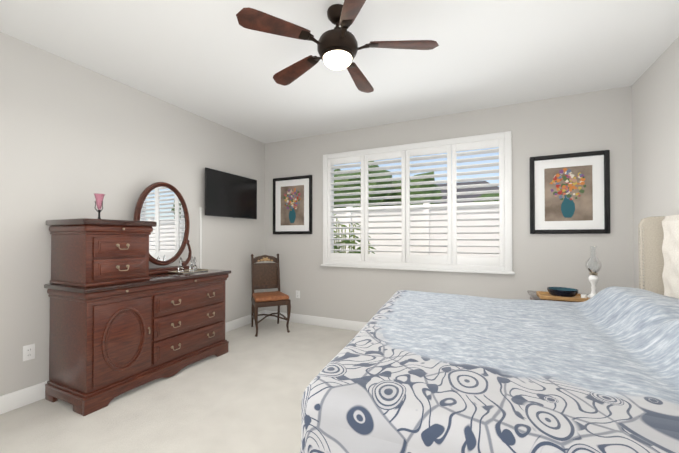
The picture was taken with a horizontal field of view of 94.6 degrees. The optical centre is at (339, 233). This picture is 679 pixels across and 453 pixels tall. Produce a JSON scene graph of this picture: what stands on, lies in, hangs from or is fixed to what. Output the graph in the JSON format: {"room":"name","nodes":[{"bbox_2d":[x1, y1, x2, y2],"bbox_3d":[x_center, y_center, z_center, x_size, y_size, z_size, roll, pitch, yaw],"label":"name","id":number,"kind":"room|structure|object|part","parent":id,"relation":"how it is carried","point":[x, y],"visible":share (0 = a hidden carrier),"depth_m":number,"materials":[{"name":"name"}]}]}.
{"room":"bedroom","nodes":[
{"label":"bedroom","id":0,"kind":"room"},
{"bbox_2d":[0,32,264,395],"bbox_3d":[-2.172,-0.044,2.936,0.120,2.800,4.670,0,-1,25],"label":"wall","id":1,"kind":"structure","parent":0,"point":[74,137],"depth_m":2.69,"materials":[{"name":"grey paint"}]},
{"bbox_2d":[23,344,34,360],"bbox_3d":[-2.358,0.899,2.378,0.008,0.114,0.070,0,-1,25],"label":"electrical outlet","id":2,"kind":"object","parent":1,"relation":"attached to","point":[28,352],"visible":1,"depth_m":2.37,"materials":[{"name":"white plastic"}]},
{"bbox_2d":[0,310,264,414],"bbox_3d":[-2.108,1.230,2.897,0.016,0.130,4.380,0,-1,25],"label":"baseboard","id":3,"kind":"structure","parent":1,"relation":"attached to","point":[20,398],"depth_m":2.38,"materials":[{"name":"white"}]},
{"bbox_2d":[199,167,256,268],"bbox_3d":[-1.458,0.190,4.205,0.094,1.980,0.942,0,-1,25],"label":"tv","id":4,"kind":"object","parent":1,"relation":"attached to","point":[230,195],"visible":0.83,"depth_m":4.09,"materials":[{"name":"black plastic"}]},
{"bbox_2d":[0,319,359,452],"bbox_3d":[-0.107,1.315,1.953,4.440,0.060,4.430,0,-1,25],"label":"floor","id":5,"kind":"structure","parent":0,"point":[244,394],"depth_m":2.30,"materials":[{"name":"carpet"}]},
{"bbox_2d":[44,218,230,415],"bbox_3d":[-1.745,0.596,2.944,0.580,1.400,1.400,0,-1,25],"label":"dresser","id":6,"kind":"object","parent":5,"relation":"on","point":[122,320],"visible":1,"depth_m":2.44,"materials":[{"name":"brown wood"}]},
{"bbox_2d":[94,193,104,218],"bbox_3d":[-1.956,-0.217,2.550,0.080,0.215,0.080,0,-1,25],"label":"vase","id":7,"kind":"object","parent":6,"relation":"on","point":[99,198],"visible":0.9,"depth_m":2.54,"materials":[{"name":"pink glass"}]},
{"bbox_2d":[133,182,191,274],"bbox_3d":[-1.819,-0.071,3.252,0.160,0.938,0.674,0,-1,25],"label":"dresser mirror","id":8,"kind":"object","parent":6,"relation":"on","point":[163,205],"visible":0.75,"depth_m":3.26,"materials":[{"name":"brown wood"}]},
{"bbox_2d":[168,269,208,273],"bbox_3d":[-1.579,0.391,3.288,0.222,0.016,0.332,0,-1,25],"label":"tray","id":9,"kind":"object","parent":6,"relation":"on","point":[188,271],"visible":0.77,"depth_m":3.25,"materials":[{"name":"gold metal"}]},
{"bbox_2d":[178,257,183,271],"bbox_3d":[-1.636,0.313,3.228,0.042,0.155,0.060,0,-1,25],"label":"perfume","id":10,"kind":"object","parent":9,"relation":"on","point":[180,268],"visible":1,"depth_m":3.22,"materials":[{"name":"clear glass"}]},
{"bbox_2d":[189,256,193,270],"bbox_3d":[-1.557,0.309,3.301,0.036,0.165,0.052,0,-1,25],"label":"perfume","id":11,"kind":"object","parent":9,"relation":"on","point":[191,267],"visible":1,"depth_m":3.29,"materials":[{"name":"clear glass"}]},
{"bbox_2d":[193,257,196,269],"bbox_3d":[-1.568,0.317,3.395,0.039,0.150,0.056,0,-1,25],"label":"perfume","id":12,"kind":"object","parent":9,"relation":"on","point":[195,266],"visible":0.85,"depth_m":3.39,"materials":[{"name":"clear glass"}]},
{"bbox_2d":[251,254,290,336],"bbox_3d":[-0.974,0.803,4.313,0.492,1.035,0.548,0,-1,-25],"label":"chair","id":13,"kind":"object","parent":5,"relation":"on","point":[265,275],"visible":1,"depth_m":4.42,"materials":[{"name":"brown wood"}]},
{"bbox_2d":[300,215,678,452],"bbox_3d":[1.034,0.573,1.769,2.185,1.420,2.387,0,-1,25],"label":"bed","id":14,"kind":"object","parent":5,"relation":"on","point":[405,371],"visible":1,"depth_m":1.19,"materials":[{"name":"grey fabric"}]},
{"bbox_3d":[1.926,0.568,1.351,0.215,1.420,2.270,0,-1,25],"label":"headboard","id":15,"kind":"part","parent":14,"relation":"part of","materials":[{"name":"fabric"}]},
{"bbox_2d":[527,290,588,301],"bbox_3d":[2.197,0.946,2.939,0.690,0.700,0.555,0,-1,25],"label":"nightstand","id":16,"kind":"object","parent":5,"relation":"on","point":[533,295],"visible":0.04,"depth_m":2.94,"materials":[{"name":"brown wood"}]},
{"bbox_2d":[536,291,589,301],"bbox_3d":[2.067,0.579,2.913,0.370,0.030,0.260,0,-1,25],"label":"tray","id":17,"kind":"object","parent":16,"relation":"on","point":[546,295],"visible":0.65,"depth_m":2.83,"materials":[{"name":"brown wood"}]},
{"bbox_2d":[547,287,577,296],"bbox_3d":[2.072,0.547,2.912,0.240,0.075,0.240,0,-1,25],"label":"bowl","id":18,"kind":"object","parent":17,"relation":"on","point":[563,292],"visible":0.9,"depth_m":2.86,"materials":[{"name":"black"}]},
{"bbox_2d":[585,246,601,297],"bbox_3d":[2.380,0.355,2.935,0.120,0.480,0.120,0,-1,25],"label":"lamp","id":19,"kind":"object","parent":16,"relation":"on","point":[593,278],"visible":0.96,"depth_m":2.92,"materials":[{"name":"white glass"}]},
{"bbox_2d":[0,0,678,143],"bbox_3d":[-0.107,-1.495,1.985,4.680,0.080,4.670,0,-1,25],"label":"ceiling","id":20,"kind":"structure","parent":0,"point":[213,61],"depth_m":2.50,"materials":[{"name":"white paint"}]},
{"bbox_2d":[236,0,438,92],"bbox_3d":[0.003,-1.270,2.091,1.225,0.365,1.186,0,-1,25],"label":"ceiling fan","id":21,"kind":"object","parent":20,"relation":"hanging from","point":[338,48],"visible":1,"depth_m":1.96,"materials":[{"name":"brown wood"}]},
{"bbox_2d":[264,86,633,322],"bbox_3d":[0.858,-0.032,4.028,4.440,2.800,0.120,0,-1,25],"label":"wall","id":22,"kind":"structure","parent":0,"point":[592,121],"depth_m":3.50,"materials":[{"name":"grey paint"}]},
{"bbox_2d":[273,175,311,233],"bbox_3d":[-0.710,-0.425,4.681,0.690,0.860,0.035,0,-1,25],"label":"picture","id":23,"kind":"object","parent":22,"relation":"attached to","point":[292,205],"visible":1,"depth_m":4.68,"materials":[{"name":"black"}]},
{"bbox_2d":[296,290,299,297],"bbox_3d":[-0.618,0.895,4.639,0.070,0.114,0.008,0,-1,25],"label":"electrical outlet","id":24,"kind":"object","parent":22,"relation":"attached to","point":[297,294],"visible":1,"depth_m":4.64,"materials":[{"name":"white plastic"}]},
{"bbox_2d":[265,310,366,330],"bbox_3d":[0.830,1.242,3.952,4.440,0.130,0.016,0,-1,25],"label":"baseboard","id":25,"kind":"structure","parent":22,"relation":"attached to","point":[297,318],"depth_m":4.45,"materials":[{"name":"white"}]},
{"bbox_2d":[321,131,514,274],"bbox_3d":[0.855,-0.341,4.002,2.400,1.582,0.173,0,-1,25],"label":"window","id":26,"kind":"structure","parent":22,"relation":"in","point":[507,138],"depth_m":3.78,"materials":[{"name":"white wood"}]},
{"bbox_2d":[328,155,364,260],"bbox_3d":[0.086,-0.344,4.319,0.550,1.426,0.086,0,-1,25],"label":"window shutter","id":27,"kind":"object","parent":26,"relation":"attached to","point":[347,256],"visible":1,"depth_m":4.30,"materials":[{"name":"white wood"}]},
{"bbox_2d":[364,150,405,262],"bbox_3d":[0.588,-0.346,4.083,0.550,1.426,0.086,0,-1,25],"label":"window shutter","id":28,"kind":"object","parent":26,"relation":"attached to","point":[397,258],"visible":1,"depth_m":4.06,"materials":[{"name":"white wood"}]},
{"bbox_2d":[406,145,451,264],"bbox_3d":[1.089,-0.349,3.848,0.550,1.426,0.086,0,-1,25],"label":"window shutter","id":29,"kind":"object","parent":26,"relation":"attached to","point":[435,259],"visible":1,"depth_m":3.83,"materials":[{"name":"white wood"}]},
{"bbox_2d":[452,139,504,265],"bbox_3d":[1.591,-0.352,3.613,0.550,1.426,0.086,0,-1,25],"label":"window shutter","id":30,"kind":"object","parent":26,"relation":"attached to","point":[480,260],"visible":1,"depth_m":3.59,"materials":[{"name":"white wood"}]},
{"bbox_2d":[529,150,610,233],"bbox_3d":[2.364,-0.416,3.240,0.680,0.830,0.035,0,-1,25],"label":"picture","id":31,"kind":"object","parent":22,"relation":"attached to","point":[569,193],"visible":0.98,"depth_m":3.23,"materials":[{"name":"black"}]},
{"bbox_2d":[632,37,678,287],"bbox_3d":[1.957,-0.066,1.001,0.120,2.800,4.670,0,-1,25],"label":"wall","id":32,"kind":"structure","parent":0,"point":[655,127],"depth_m":2.61,"materials":[{"name":"grey paint"}]},
{"label":"outside","id":33,"kind":"structure","parent":0,"visible":0},
{"bbox_3d":[9.166,1.714,22.248,32.000,0.100,39.800,0,-1,25],"label":"ground","id":34,"kind":"structure","parent":33,"visible":0},
{"bbox_2d":[334,214,374,253],"bbox_3d":[0.063,0.537,5.920,1.375,1.885,1.131,0,-1,25],"label":"bush","id":35,"kind":"object","parent":34,"relation":"on","point":[346,242],"visible":0.19,"depth_m":5.92,"materials":[{"name":"green plant"}]},
{"bbox_2d":[334,161,498,207],"bbox_3d":[3.944,-0.472,9.742,14.954,3.990,5.445,0,-1,25],"label":"trees","id":36,"kind":"object","parent":34,"relation":"on","point":[394,188],"visible":0.06,"depth_m":9.06,"materials":[{"name":"green plant"}]},
{"bbox_2d":[334,201,499,256],"bbox_3d":[2.332,0.377,6.602,23.080,2.220,0.160,0,-1,25],"label":"fence","id":37,"kind":"object","parent":34,"relation":"on","point":[461,249],"visible":0.04,"depth_m":6.75,"materials":[{"name":"white"}]},
{"bbox_2d":[436,181,498,203],"bbox_3d":[5.702,-0.613,17.713,8.600,4.450,7.800,0,-1,25],"label":"house","id":38,"kind":"structure","parent":34,"relation":"on","point":[471,189],"depth_m":15.67,"materials":[{"name":"beige"}]}
]}

